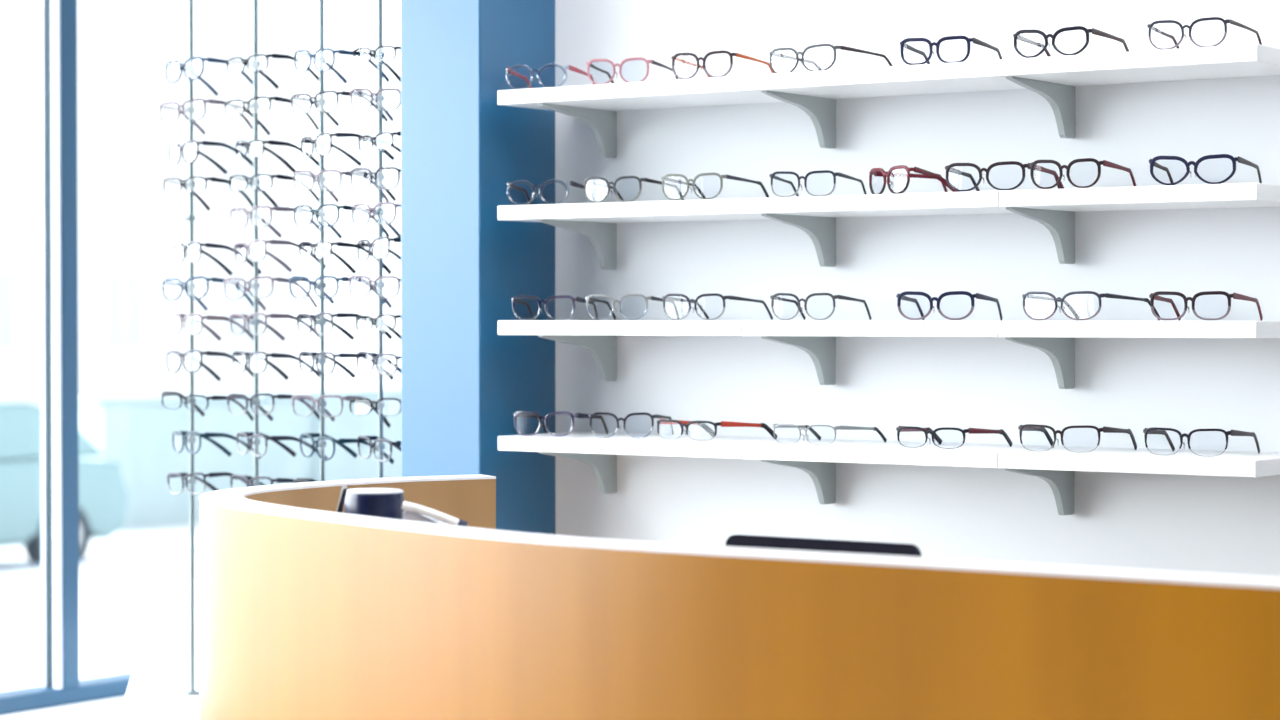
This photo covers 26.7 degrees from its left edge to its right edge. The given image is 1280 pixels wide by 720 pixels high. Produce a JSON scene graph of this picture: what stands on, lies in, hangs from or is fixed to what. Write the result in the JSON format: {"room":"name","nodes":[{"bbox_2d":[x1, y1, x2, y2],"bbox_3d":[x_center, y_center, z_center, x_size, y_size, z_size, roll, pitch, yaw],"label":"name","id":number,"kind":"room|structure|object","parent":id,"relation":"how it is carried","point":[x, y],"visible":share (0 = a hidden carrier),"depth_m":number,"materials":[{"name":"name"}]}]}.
{"room":"shop","nodes":[
{"label":"shop","id":0,"kind":"room"},
{"bbox_2d":[0,696,124,719],"bbox_3d":[-2.933,1.109,4.097,0.150,0.555,9.300,1,1,35],"label":"wall","id":1,"kind":"structure","parent":0,"point":[109,708],"depth_m":6.29,"materials":[{"name":"white paint"}]},
{"bbox_2d":[39,0,78,688],"bbox_3d":[-1.343,-0.275,6.243,0.064,2.065,0.060,1,1,35],"label":"window frame","id":2,"kind":"structure","parent":1,"relation":"attached to","point":[58,106],"depth_m":6.23,"materials":[{"name":"blue metal"}]},
{"bbox_2d":[0,672,131,714],"bbox_3d":[-2.902,0.812,4.071,0.085,0.040,9.300,1,1,35],"label":"trim","id":3,"kind":"structure","parent":1,"relation":"on","point":[37,697],"depth_m":6.24,"materials":[{"name":"blue metal"}]},
{"bbox_2d":[555,0,1279,577],"bbox_3d":[1.961,-0.052,3.376,5.075,2.900,0.150,1,1,35],"label":"wall","id":4,"kind":"structure","parent":0,"point":[1222,525],"depth_m":4.33,"materials":[{"name":"white paint"}]},
{"bbox_2d":[401,0,555,534],"bbox_3d":[-0.240,-0.075,4.793,0.177,2.900,0.363,1,1,35],"label":"column","id":5,"kind":"structure","parent":4,"relation":"attached to","point":[463,382],"depth_m":4.65,"materials":[{"name":"blue paint"}]},
{"bbox_2d":[498,320,754,380],"bbox_3d":[0.025,-0.013,4.508,0.490,0.106,0.226,1,1,35],"label":"wall shelf","id":6,"kind":"object","parent":4,"relation":"attached to","point":[598,337],"visible":0.91,"depth_m":4.50,"materials":[{"name":"white laminate"}]},
{"bbox_2d":[585,294,679,319],"bbox_3d":[-0.014,-0.088,4.518,0.123,0.043,0.152,0,1,20],"label":"eyeglasses","id":7,"kind":"object","parent":6,"relation":"on","point":[588,298],"visible":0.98,"depth_m":4.46,"materials":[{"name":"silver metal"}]},
{"bbox_2d":[662,293,772,319],"bbox_3d":[0.125,-0.086,4.409,0.132,0.043,0.153,1,1,33],"label":"eyeglasses","id":8,"kind":"object","parent":6,"relation":"on","point":[667,297],"visible":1,"depth_m":4.36,"materials":[{"name":"grey metal"}]},
{"bbox_2d":[498,198,769,269],"bbox_3d":[0.025,-0.207,4.505,0.490,0.106,0.226,1,1,35],"label":"wall shelf","id":9,"kind":"object","parent":4,"relation":"attached to","point":[597,222],"visible":0.9,"depth_m":4.47,"materials":[{"name":"white laminate"}]},
{"bbox_2d":[583,176,683,202],"bbox_3d":[-0.011,-0.281,4.505,0.123,0.043,0.152,0,1,29],"label":"eyeglasses","id":10,"kind":"object","parent":9,"relation":"on","point":[587,181],"visible":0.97,"depth_m":4.45,"materials":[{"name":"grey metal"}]},
{"bbox_2d":[661,173,769,199],"bbox_3d":[0.122,-0.280,4.407,0.129,0.043,0.153,1,1,33],"label":"eyeglasses","id":11,"kind":"object","parent":9,"relation":"on","point":[665,178],"visible":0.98,"depth_m":4.36,"materials":[{"name":"grey plastic"}]},
{"bbox_2d":[498,76,782,157],"bbox_3d":[0.025,-0.401,4.503,0.490,0.106,0.226,1,1,35],"label":"wall shelf","id":12,"kind":"object","parent":4,"relation":"attached to","point":[597,106],"visible":0.88,"depth_m":4.47,"materials":[{"name":"white laminate"}]},
{"bbox_2d":[586,57,677,83],"bbox_3d":[-0.012,-0.476,4.510,0.123,0.043,0.152,0,1,20],"label":"eyeglasses","id":13,"kind":"object","parent":12,"relation":"on","point":[588,64],"visible":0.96,"depth_m":4.45,"materials":[{"name":"red"}]},
{"bbox_2d":[671,50,773,78],"bbox_3d":[0.136,-0.474,4.396,0.126,0.043,0.152,1,1,31],"label":"eyeglasses","id":14,"kind":"object","parent":12,"relation":"on","point":[674,58],"visible":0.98,"depth_m":4.34,"materials":[{"name":"grey"}]},
{"bbox_2d":[498,431,810,493],"bbox_3d":[0.025,0.182,4.511,0.490,0.106,0.226,1,1,35],"label":"wall shelf","id":15,"kind":"object","parent":4,"relation":"attached to","point":[600,451],"visible":0.94,"depth_m":4.47,"materials":[{"name":"white laminate"}]},
{"bbox_2d":[588,412,673,436],"bbox_3d":[-0.015,0.107,4.527,0.123,0.043,0.152,0,1,12],"label":"eyeglasses","id":16,"kind":"object","parent":15,"relation":"on","point":[594,415],"visible":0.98,"depth_m":4.46,"materials":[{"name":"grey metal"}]},
{"bbox_2d":[657,419,776,440],"bbox_3d":[0.123,0.114,4.424,0.144,0.035,0.155,1,1,43],"label":"eyeglasses","id":17,"kind":"object","parent":15,"relation":"on","point":[681,423],"visible":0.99,"depth_m":4.38,"materials":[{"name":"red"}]},
{"bbox_2d":[742,321,998,384],"bbox_3d":[0.411,-0.009,4.237,0.452,0.106,0.226,1,1,35],"label":"wall shelf","id":18,"kind":"object","parent":4,"relation":"attached to","point":[816,338],"visible":0.87,"depth_m":4.19,"materials":[{"name":"white laminate"}]},
{"bbox_2d":[770,293,870,319],"bbox_3d":[0.287,-0.085,4.301,0.123,0.043,0.152,0,1,26],"label":"eyeglasses","id":19,"kind":"object","parent":18,"relation":"on","point":[775,296],"visible":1,"depth_m":4.24,"materials":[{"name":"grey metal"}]},
{"bbox_2d":[896,291,1002,320],"bbox_3d":[0.477,-0.083,4.172,0.135,0.045,0.154,0,1,23],"label":"eyeglasses","id":20,"kind":"object","parent":18,"relation":"on","point":[899,296],"visible":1,"depth_m":4.11,"materials":[{"name":"blue"}]},
{"bbox_2d":[742,191,1013,266],"bbox_3d":[0.411,-0.202,4.234,0.452,0.106,0.226,1,1,35],"label":"wall shelf","id":21,"kind":"object","parent":4,"relation":"attached to","point":[816,216],"visible":0.95,"depth_m":4.19,"materials":[{"name":"white laminate"}]},
{"bbox_2d":[769,170,866,196],"bbox_3d":[0.283,-0.277,4.303,0.123,0.041,0.152,0,1,23],"label":"eyeglasses","id":22,"kind":"object","parent":21,"relation":"on","point":[772,176],"visible":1,"depth_m":4.24,"materials":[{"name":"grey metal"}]},
{"bbox_2d":[869,165,959,193],"bbox_3d":[0.436,-0.277,4.199,0.125,0.045,0.130,0,1,-24],"label":"eyeglasses","id":23,"kind":"object","parent":21,"relation":"on","point":[880,172],"visible":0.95,"depth_m":4.19,"materials":[{"name":"red"}]},
{"bbox_2d":[945,161,1060,191],"bbox_3d":[0.552,-0.275,4.112,0.141,0.045,0.155,0,1,29],"label":"eyeglasses","id":24,"kind":"object","parent":21,"relation":"on","point":[949,168],"visible":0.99,"depth_m":4.05,"materials":[{"name":"black plastic"}]},
{"bbox_2d":[742,60,1026,148],"bbox_3d":[0.411,-0.397,4.231,0.452,0.106,0.226,1,1,35],"label":"wall shelf","id":25,"kind":"object","parent":4,"relation":"attached to","point":[816,93],"visible":0.95,"depth_m":4.20,"materials":[{"name":"white laminate"}]},
{"bbox_2d":[769,44,892,72],"bbox_3d":[0.304,-0.472,4.291,0.154,0.043,0.153,-1,1,-45],"label":"eyeglasses","id":26,"kind":"object","parent":25,"relation":"on","point":[773,53],"visible":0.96,"depth_m":4.24,"materials":[{"name":"grey metal"}]},
{"bbox_2d":[900,35,1001,64],"bbox_3d":[0.480,-0.470,4.159,0.126,0.043,0.154,0,1,27],"label":"eyeglasses","id":27,"kind":"object","parent":25,"relation":"on","point":[903,44],"visible":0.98,"depth_m":4.10,"materials":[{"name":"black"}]},
{"bbox_2d":[742,439,1062,503],"bbox_3d":[0.411,0.186,4.240,0.452,0.106,0.226,1,1,35],"label":"wall shelf","id":28,"kind":"object","parent":4,"relation":"attached to","point":[819,461],"visible":0.93,"depth_m":4.20,"materials":[{"name":"white laminate"}]},
{"bbox_2d":[772,424,886,444],"bbox_3d":[0.299,0.116,4.291,0.132,0.033,0.152,1,1,36],"label":"eyeglasses","id":29,"kind":"object","parent":28,"relation":"on","point":[805,428],"visible":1,"depth_m":4.25,"materials":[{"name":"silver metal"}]},
{"bbox_2d":[896,426,1011,448],"bbox_3d":[0.482,0.118,4.158,0.132,0.035,0.154,1,1,35],"label":"eyeglasses","id":30,"kind":"object","parent":28,"relation":"on","point":[927,430],"visible":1,"depth_m":4.11,"materials":[{"name":"black plastic"}]},
{"bbox_2d":[999,44,1279,138],"bbox_3d":[0.763,-0.393,3.983,0.404,0.106,0.226,1,1,35],"label":"wall shelf","id":31,"kind":"object","parent":4,"relation":"attached to","point":[1054,78],"visible":1,"depth_m":3.95,"materials":[{"name":"white laminate"}]},
{"bbox_2d":[1013,26,1129,57],"bbox_3d":[0.645,-0.468,4.036,0.135,0.044,0.154,1,1,34],"label":"eyeglasses","id":32,"kind":"object","parent":31,"relation":"on","point":[1017,36],"visible":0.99,"depth_m":3.98,"materials":[{"name":"black plastic"}]},
{"bbox_2d":[1147,17,1261,49],"bbox_3d":[0.819,-0.467,3.916,0.132,0.043,0.153,1,1,32],"label":"eyeglasses","id":33,"kind":"object","parent":31,"relation":"on","point":[1150,26],"visible":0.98,"depth_m":3.86,"materials":[{"name":"grey metal"}]},
{"bbox_2d":[999,183,1279,263],"bbox_3d":[0.763,-0.199,3.986,0.404,0.106,0.226,1,1,35],"label":"wall shelf","id":34,"kind":"object","parent":4,"relation":"attached to","point":[1055,209],"visible":1,"depth_m":3.94,"materials":[{"name":"white laminate"}]},
{"bbox_2d":[1029,158,1135,188],"bbox_3d":[0.661,-0.274,4.032,0.123,0.045,0.153,1,1,30],"label":"eyeglasses","id":35,"kind":"object","parent":34,"relation":"on","point":[1033,165],"visible":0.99,"depth_m":3.97,"materials":[{"name":"black plastic"}]},
{"bbox_2d":[1149,154,1261,184],"bbox_3d":[0.821,-0.272,3.925,0.138,0.044,0.154,0,1,26],"label":"eyeglasses","id":36,"kind":"object","parent":34,"relation":"on","point":[1152,162],"visible":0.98,"depth_m":3.86,"materials":[{"name":"blue"}]},
{"bbox_2d":[999,446,1279,514],"bbox_3d":[0.763,0.190,3.993,0.404,0.106,0.226,1,1,35],"label":"wall shelf","id":37,"kind":"object","parent":4,"relation":"attached to","point":[1056,466],"visible":0.99,"depth_m":3.94,"materials":[{"name":"white laminate"}]},
{"bbox_2d":[1018,424,1136,452],"bbox_3d":[0.654,0.116,4.045,0.141,0.042,0.155,1,1,30],"label":"eyeglasses","id":38,"kind":"object","parent":37,"relation":"on","point":[1028,427],"visible":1,"depth_m":4.00,"materials":[{"name":"black"}]},
{"bbox_2d":[1143,427,1259,456],"bbox_3d":[0.817,0.117,3.931,0.138,0.042,0.154,0,1,29],"label":"eyeglasses","id":39,"kind":"object","parent":37,"relation":"on","point":[1154,430],"visible":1,"depth_m":3.88,"materials":[{"name":"black"}]},
{"bbox_2d":[999,321,1279,388],"bbox_3d":[0.763,-0.005,3.990,0.404,0.106,0.226,1,1,35],"label":"wall shelf","id":40,"kind":"object","parent":4,"relation":"attached to","point":[1056,339],"visible":1,"depth_m":3.92,"materials":[{"name":"white laminate"}]},
{"bbox_2d":[1022,291,1159,320],"bbox_3d":[0.672,-0.081,4.039,0.155,0.043,0.156,-1,1,-45],"label":"eyeglasses","id":41,"kind":"object","parent":40,"relation":"on","point":[1027,295],"visible":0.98,"depth_m":3.99,"materials":[{"name":"grey metal"}]},
{"bbox_2d":[1149,291,1262,320],"bbox_3d":[0.822,-0.078,3.924,0.132,0.043,0.154,0,1,29],"label":"eyeglasses","id":42,"kind":"object","parent":40,"relation":"on","point":[1154,296],"visible":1,"depth_m":3.87,"materials":[{"name":"black plastic"}]},
{"bbox_3d":[-0.114,1.467,2.121,7.400,0.100,9.700,1,1,35],"label":"floor","id":43,"kind":"structure","parent":0,"visible":0},
{"bbox_2d":[125,616,199,719],"bbox_3d":[-0.595,0.992,5.820,1.550,0.735,1.590,1,1,35],"label":"plinth","id":44,"kind":"object","parent":43,"relation":"on","point":[160,678],"visible":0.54,"depth_m":5.39,"materials":[{"name":"white laminate"}]},
{"bbox_2d":[184,0,199,694],"bbox_3d":[-0.851,-0.447,5.115,0.032,2.165,0.032,1,1,35],"label":"rod","id":45,"kind":"object","parent":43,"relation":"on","point":[191,286],"visible":1,"depth_m":5.12,"materials":[{"name":"grey metal"}]},
{"bbox_2d":[159,98,252,134],"bbox_3d":[-0.831,-0.464,5.153,0.133,0.059,0.134,1,1,34],"label":"eyeglasses","id":46,"kind":"object","parent":45,"relation":"attached to","point":[164,106],"visible":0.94,"depth_m":5.12,"materials":[{"name":"grey plastic"}]},
{"bbox_2d":[161,391,253,420],"bbox_3d":[-0.829,0.089,5.160,0.133,0.058,0.134,1,1,33],"label":"eyeglasses","id":47,"kind":"object","parent":45,"relation":"attached to","point":[165,393],"visible":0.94,"depth_m":5.12,"materials":[{"name":"black plastic"}]},
{"bbox_2d":[163,176,252,210],"bbox_3d":[-0.824,-0.317,5.151,0.133,0.060,0.132,1,1,37],"label":"eyeglasses","id":48,"kind":"object","parent":45,"relation":"attached to","point":[213,179],"visible":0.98,"depth_m":5.12,"materials":[{"name":"black"}]},
{"bbox_2d":[162,276,253,310],"bbox_3d":[-0.826,-0.126,5.156,0.133,0.066,0.132,1,1,34],"label":"eyeglasses","id":49,"kind":"object","parent":45,"relation":"attached to","point":[168,281],"visible":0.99,"depth_m":5.12,"materials":[{"name":"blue plastic"}]},
{"bbox_2d":[167,472,249,493],"bbox_3d":[-0.816,0.237,5.152,0.133,0.055,0.135,1,1,44],"label":"eyeglasses","id":50,"kind":"object","parent":45,"relation":"attached to","point":[215,474],"visible":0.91,"depth_m":5.11,"materials":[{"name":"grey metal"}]},
{"bbox_2d":[166,350,253,380],"bbox_3d":[-0.819,0.011,5.151,0.132,0.064,0.133,-1,1,-43],"label":"eyeglasses","id":51,"kind":"object","parent":45,"relation":"attached to","point":[171,353],"visible":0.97,"depth_m":5.11,"materials":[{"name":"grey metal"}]},
{"bbox_2d":[165,56,258,95],"bbox_3d":[-0.819,-0.540,5.143,0.133,0.062,0.133,1,1,44],"label":"eyeglasses","id":52,"kind":"object","parent":45,"relation":"attached to","point":[182,66],"visible":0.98,"depth_m":5.11,"materials":[{"name":"grey metal"}]},
{"bbox_2d":[167,312,258,341],"bbox_3d":[-0.818,-0.061,5.148,0.133,0.060,0.133,-1,1,-43],"label":"eyeglasses","id":53,"kind":"object","parent":45,"relation":"attached to","point":[183,317],"visible":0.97,"depth_m":5.11,"materials":[{"name":"grey plastic"}]},
{"bbox_2d":[169,140,258,174],"bbox_3d":[-0.815,-0.386,5.139,0.133,0.056,0.133,-1,0,-37],"label":"eyeglasses","id":54,"kind":"object","parent":45,"relation":"attached to","point":[176,146],"visible":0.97,"depth_m":5.10,"materials":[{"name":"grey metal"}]},
{"bbox_2d":[172,430,260,458],"bbox_3d":[-0.809,0.161,5.143,0.133,0.056,0.133,-1,1,-35],"label":"eyeglasses","id":55,"kind":"object","parent":45,"relation":"attached to","point":[206,435],"visible":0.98,"depth_m":5.11,"materials":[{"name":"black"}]},
{"bbox_2d":[174,241,261,275],"bbox_3d":[-0.807,-0.192,5.136,0.132,0.062,0.133,-1,1,-34],"label":"eyeglasses","id":56,"kind":"object","parent":45,"relation":"attached to","point":[182,246],"visible":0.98,"depth_m":5.10,"materials":[{"name":"grey metal"}]},
{"bbox_2d":[249,0,260,485],"bbox_3d":[-0.715,-0.446,5.019,0.032,2.165,0.032,1,1,35],"label":"rod","id":57,"kind":"object","parent":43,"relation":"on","point":[255,63],"visible":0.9,"depth_m":5.02,"materials":[{"name":"grey metal"}]},
{"bbox_2d":[230,474,296,487],"bbox_3d":[-0.682,0.243,5.060,0.133,0.056,0.133,1,0,41],"label":"eyeglasses","id":58,"kind":"object","parent":57,"relation":"attached to","point":[248,479],"visible":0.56,"depth_m":5.01,"materials":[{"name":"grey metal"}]},
{"bbox_2d":[224,276,317,310],"bbox_3d":[-0.696,-0.124,5.064,0.133,0.065,0.132,1,1,32],"label":"eyeglasses","id":59,"kind":"object","parent":57,"relation":"attached to","point":[228,281],"visible":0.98,"depth_m":5.02,"materials":[{"name":"grey plastic"}]},
{"bbox_2d":[224,96,318,135],"bbox_3d":[-0.693,-0.457,5.056,0.133,0.063,0.132,1,1,36],"label":"eyeglasses","id":60,"kind":"object","parent":57,"relation":"attached to","point":[276,98],"visible":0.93,"depth_m":5.03,"materials":[{"name":"black plastic"}]},
{"bbox_2d":[227,53,318,88],"bbox_3d":[-0.687,-0.540,5.050,0.133,0.053,0.135,1,1,42],"label":"eyeglasses","id":61,"kind":"object","parent":57,"relation":"attached to","point":[243,62],"visible":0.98,"depth_m":5.02,"materials":[{"name":"black"}]},
{"bbox_2d":[227,393,319,420],"bbox_3d":[-0.688,0.089,5.061,0.133,0.056,0.133,-1,0,36],"label":"eyeglasses","id":62,"kind":"object","parent":57,"relation":"attached to","point":[232,395],"visible":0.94,"depth_m":5.01,"materials":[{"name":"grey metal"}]},
{"bbox_2d":[229,174,318,206],"bbox_3d":[-0.683,-0.316,5.051,0.133,0.059,0.132,1,1,40],"label":"eyeglasses","id":63,"kind":"object","parent":57,"relation":"attached to","point":[278,176],"visible":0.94,"depth_m":5.02,"materials":[{"name":"black"}]},
{"bbox_2d":[230,313,319,340],"bbox_3d":[-0.683,-0.061,5.053,0.133,0.056,0.133,-2,2,-43],"label":"eyeglasses","id":64,"kind":"object","parent":57,"relation":"attached to","point":[245,318],"visible":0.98,"depth_m":5.02,"materials":[{"name":"grey plastic"}]},
{"bbox_2d":[232,351,319,379],"bbox_3d":[-0.679,0.012,5.051,0.133,0.056,0.133,1,1,-40],"label":"eyeglasses","id":65,"kind":"object","parent":57,"relation":"attached to","point":[248,355],"visible":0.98,"depth_m":5.01,"materials":[{"name":"grey metal"}]},
{"bbox_2d":[230,205,324,237],"bbox_3d":[-0.681,-0.258,5.050,0.133,0.056,0.133,0,1,42],"label":"eyeglasses","id":66,"kind":"object","parent":57,"relation":"attached to","point":[236,210],"visible":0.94,"depth_m":5.01,"materials":[{"name":"grey plastic"}]},
{"bbox_2d":[234,239,326,272],"bbox_3d":[-0.676,-0.194,5.045,0.134,0.060,0.133,-1,1,-38],"label":"eyeglasses","id":67,"kind":"object","parent":57,"relation":"attached to","point":[240,245],"visible":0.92,"depth_m":5.01,"materials":[{"name":"grey"}]},
{"bbox_2d":[236,140,325,172],"bbox_3d":[-0.673,-0.380,5.038,0.132,0.060,0.133,-1,1,-33],"label":"eyeglasses","id":68,"kind":"object","parent":57,"relation":"attached to","point":[270,142],"visible":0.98,"depth_m":5.01,"materials":[{"name":"black plastic"}]},
{"bbox_2d":[237,432,327,460],"bbox_3d":[-0.671,0.162,5.046,0.134,0.054,0.133,-1,1,-36],"label":"eyeglasses","id":69,"kind":"object","parent":57,"relation":"attached to","point":[275,439],"visible":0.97,"depth_m":5.01,"materials":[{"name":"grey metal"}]},
{"bbox_2d":[315,0,326,480],"bbox_3d":[-0.581,-0.444,4.925,0.032,2.165,0.032,1,1,35],"label":"rod","id":70,"kind":"object","parent":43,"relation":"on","point":[321,58],"visible":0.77,"depth_m":4.92,"materials":[{"name":"grey metal"}]},
{"bbox_2d":[289,276,384,304],"bbox_3d":[-0.560,-0.128,4.967,0.133,0.056,0.133,1,3,35],"label":"eyeglasses","id":71,"kind":"object","parent":70,"relation":"attached to","point":[293,278],"visible":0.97,"depth_m":4.92,"materials":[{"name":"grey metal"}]},
{"bbox_2d":[291,90,387,126],"bbox_3d":[-0.555,-0.462,4.958,0.133,0.055,0.134,1,1,38],"label":"eyeglasses","id":72,"kind":"object","parent":70,"relation":"attached to","point":[296,97],"visible":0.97,"depth_m":4.92,"materials":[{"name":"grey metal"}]},
{"bbox_2d":[292,394,387,421],"bbox_3d":[-0.555,0.090,4.968,0.133,0.056,0.133,0,1,33],"label":"eyeglasses","id":73,"kind":"object","parent":70,"relation":"attached to","point":[297,396],"visible":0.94,"depth_m":4.92,"materials":[{"name":"grey plastic"}]},
{"bbox_2d":[293,169,388,202],"bbox_3d":[-0.551,-0.319,4.959,0.133,0.056,0.133,3,2,36],"label":"eyeglasses","id":74,"kind":"object","parent":70,"relation":"attached to","point":[302,173],"visible":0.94,"depth_m":4.92,"materials":[{"name":"grey plastic"}]},
{"bbox_2d":[294,48,389,83],"bbox_3d":[-0.549,-0.538,4.952,0.133,0.060,0.133,-1,1,-44],"label":"eyeglasses","id":75,"kind":"object","parent":70,"relation":"attached to","point":[301,52],"visible":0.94,"depth_m":4.92,"materials":[{"name":"grey metal"}]},
{"bbox_2d":[294,203,389,238],"bbox_3d":[-0.551,-0.254,4.960,0.133,0.061,0.132,1,1,40],"label":"eyeglasses","id":76,"kind":"object","parent":70,"relation":"attached to","point":[298,208],"visible":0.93,"depth_m":4.92,"materials":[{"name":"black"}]},
{"bbox_2d":[297,312,391,340],"bbox_3d":[-0.546,-0.061,4.956,0.135,0.053,0.133,-1,1,-40],"label":"eyeglasses","id":77,"kind":"object","parent":70,"relation":"attached to","point":[311,317],"visible":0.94,"depth_m":4.92,"materials":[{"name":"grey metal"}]},
{"bbox_2d":[299,241,391,274],"bbox_3d":[-0.544,-0.187,4.952,0.131,0.062,0.133,-1,1,-37],"label":"eyeglasses","id":78,"kind":"object","parent":70,"relation":"attached to","point":[304,243],"visible":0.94,"depth_m":4.92,"materials":[{"name":"black"}]},
{"bbox_2d":[299,351,393,379],"bbox_3d":[-0.542,0.010,4.955,0.133,0.056,0.133,-2,3,-40],"label":"eyeglasses","id":79,"kind":"object","parent":70,"relation":"attached to","point":[315,355],"visible":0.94,"depth_m":4.92,"materials":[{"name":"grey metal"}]},
{"bbox_2d":[300,433,393,463],"bbox_3d":[-0.541,0.163,4.955,0.135,0.057,0.133,-1,1,-39],"label":"eyeglasses","id":80,"kind":"object","parent":70,"relation":"attached to","point":[340,442],"visible":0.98,"depth_m":4.92,"materials":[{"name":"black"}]},
{"bbox_2d":[300,132,394,166],"bbox_3d":[-0.539,-0.385,4.944,0.135,0.054,0.133,-1,1,-34],"label":"eyeglasses","id":81,"kind":"object","parent":70,"relation":"attached to","point":[306,139],"visible":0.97,"depth_m":4.92,"materials":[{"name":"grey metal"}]},
{"bbox_2d":[373,0,384,477],"bbox_3d":[-0.466,-0.443,4.845,0.032,2.165,0.032,1,1,35],"label":"rod","id":82,"kind":"object","parent":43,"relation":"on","point":[380,54],"visible":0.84,"depth_m":4.84,"materials":[{"name":"grey metal"}]},
{"bbox_2d":[349,398,400,427],"bbox_3d":[-0.442,0.097,4.889,0.133,0.060,0.132,1,1,32],"label":"eyeglasses","id":83,"kind":"object","parent":82,"relation":"attached to","point":[352,400],"visible":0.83,"depth_m":4.86,"materials":[{"name":"black"}]},
{"bbox_2d":[349,275,400,308],"bbox_3d":[-0.443,-0.121,4.886,0.133,0.064,0.132,1,1,35],"label":"eyeglasses","id":84,"kind":"object","parent":82,"relation":"attached to","point":[358,278],"visible":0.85,"depth_m":4.84,"materials":[{"name":"grey"}]},
{"bbox_2d":[350,88,400,121],"bbox_3d":[-0.439,-0.460,4.877,0.133,0.059,0.134,1,1,35],"label":"eyeglasses","id":85,"kind":"object","parent":82,"relation":"attached to","point":[357,91],"visible":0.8,"depth_m":4.83,"materials":[{"name":"grey metal"}]},
{"bbox_2d":[350,167,400,201],"bbox_3d":[-0.439,-0.317,4.880,0.133,0.056,0.133,2,1,37],"label":"eyeglasses","id":86,"kind":"object","parent":82,"relation":"attached to","point":[357,171],"visible":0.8,"depth_m":4.84,"materials":[{"name":"grey metal"}]},
{"bbox_2d":[351,202,400,237],"bbox_3d":[-0.437,-0.251,4.879,0.133,0.062,0.132,1,1,43],"label":"eyeglasses","id":87,"kind":"object","parent":82,"relation":"attached to","point":[357,206],"visible":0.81,"depth_m":4.85,"materials":[{"name":"grey"}]},
{"bbox_2d":[353,45,400,82],"bbox_3d":[-0.433,-0.531,4.872,0.133,0.062,0.132,1,1,45],"label":"eyeglasses","id":88,"kind":"object","parent":82,"relation":"attached to","point":[357,50],"visible":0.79,"depth_m":4.86,"materials":[{"name":"black"}]},
{"bbox_2d":[356,351,400,375],"bbox_3d":[-0.428,0.014,4.875,0.133,0.061,0.133,-1,1,-43],"label":"eyeglasses","id":89,"kind":"object","parent":82,"relation":"attached to","point":[373,356],"visible":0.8,"depth_m":4.84,"materials":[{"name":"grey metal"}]},
{"bbox_2d":[356,314,400,339],"bbox_3d":[-0.430,-0.052,4.876,0.132,0.062,0.133,-1,1,-43],"label":"eyeglasses","id":90,"kind":"object","parent":82,"relation":"attached to","point":[361,317],"visible":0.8,"depth_m":4.85,"materials":[{"name":"black"}]},
{"bbox_2d":[357,436,400,461],"bbox_3d":[-0.427,0.166,4.875,0.134,0.060,0.133,-1,1,-36],"label":"eyeglasses","id":91,"kind":"object","parent":82,"relation":"attached to","point":[397,444],"visible":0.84,"depth_m":4.84,"materials":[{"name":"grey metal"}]},
{"bbox_2d":[357,236,400,261],"bbox_3d":[-0.429,-0.189,4.870,0.132,0.064,0.133,-1,1,-34],"label":"eyeglasses","id":92,"kind":"object","parent":82,"relation":"attached to","point":[363,242],"visible":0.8,"depth_m":4.84,"materials":[{"name":"grey metal"}]},
{"bbox_2d":[199,474,1279,719],"bbox_3d":[0.664,0.800,2.719,3.247,1.215,0.807,1,1,42],"label":"reception desk","id":93,"kind":"object","parent":43,"relation":"on","point":[309,610],"visible":1,"depth_m":2.75,"materials":[{"name":"brown wood"}]},
{"bbox_2d":[344,488,403,519],"bbox_3d":[-0.338,0.287,3.432,0.077,0.247,0.077,1,1,35],"label":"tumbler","id":94,"kind":"object","parent":93,"relation":"on","point":[374,502],"visible":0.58,"depth_m":3.40,"materials":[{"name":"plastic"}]},
{"bbox_2d":[402,501,468,526],"bbox_3d":[-0.254,0.293,3.373,0.082,0.238,0.076,0,1,0],"label":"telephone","id":95,"kind":"object","parent":93,"relation":"on","point":[413,512],"visible":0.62,"depth_m":3.34,"materials":[{"name":"white plastic"}]},
{"bbox_2d":[725,535,921,556],"bbox_3d":[0.270,0.312,3.260,0.265,0.203,0.204,1,1,35],"label":"computer monitor","id":96,"kind":"object","parent":93,"relation":"on","point":[743,541],"visible":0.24,"depth_m":3.17,"materials":[{"name":"black"}]},
{"label":"outside","id":97,"kind":"structure","parent":0,"visible":0},
{"bbox_2d":[0,552,199,691],"bbox_3d":[-0.193,1.862,18.503,11.924,0.200,150.000,1,1,35],"label":"pavement","id":98,"kind":"structure","parent":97,"point":[120,600],"depth_m":18.92,"materials":[{"name":"white concrete"}]},
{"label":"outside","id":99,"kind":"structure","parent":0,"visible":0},
{"bbox_2d":[0,346,400,567],"bbox_3d":[-71.454,0.968,86.940,183.116,0.260,260.000,1,1,35],"label":"road","id":100,"kind":"structure","parent":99,"point":[176,537],"depth_m":28.50,"materials":[{"name":"grey asphalt"}]},
{"bbox_2d":[0,402,127,563],"bbox_3d":[-6.543,1.109,22.260,1.760,1.470,4.790,1,1,35],"label":"car","id":101,"kind":"object","parent":100,"relation":"on","point":[103,496],"visible":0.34,"depth_m":22.91,"materials":[{"name":"teal paint"}]},
{"bbox_2d":[0,548,198,571],"bbox_3d":[-5.128,1.848,21.974,0.138,0.320,150.000,1,1,35],"label":"curb","id":102,"kind":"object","parent":100,"relation":"on","point":[93,560],"depth_m":22.89,"materials":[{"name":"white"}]},
{"bbox_2d":[0,0,292,405],"bbox_3d":[-16.225,-4.431,56.577,8.700,11.800,18.400,1,1,35],"label":"building","id":103,"kind":"structure","parent":100,"relation":"on","point":[129,228],"depth_m":57.95,"materials":[{"name":"white"}]},
{"bbox_2d":[78,386,400,530],"bbox_3d":[-1.633,1.006,33.380,0.440,1.430,14.100,1,1,35],"label":"wall","id":104,"kind":"structure","parent":100,"relation":"on","point":[133,431],"depth_m":28.97,"materials":[{"name":"paint"}]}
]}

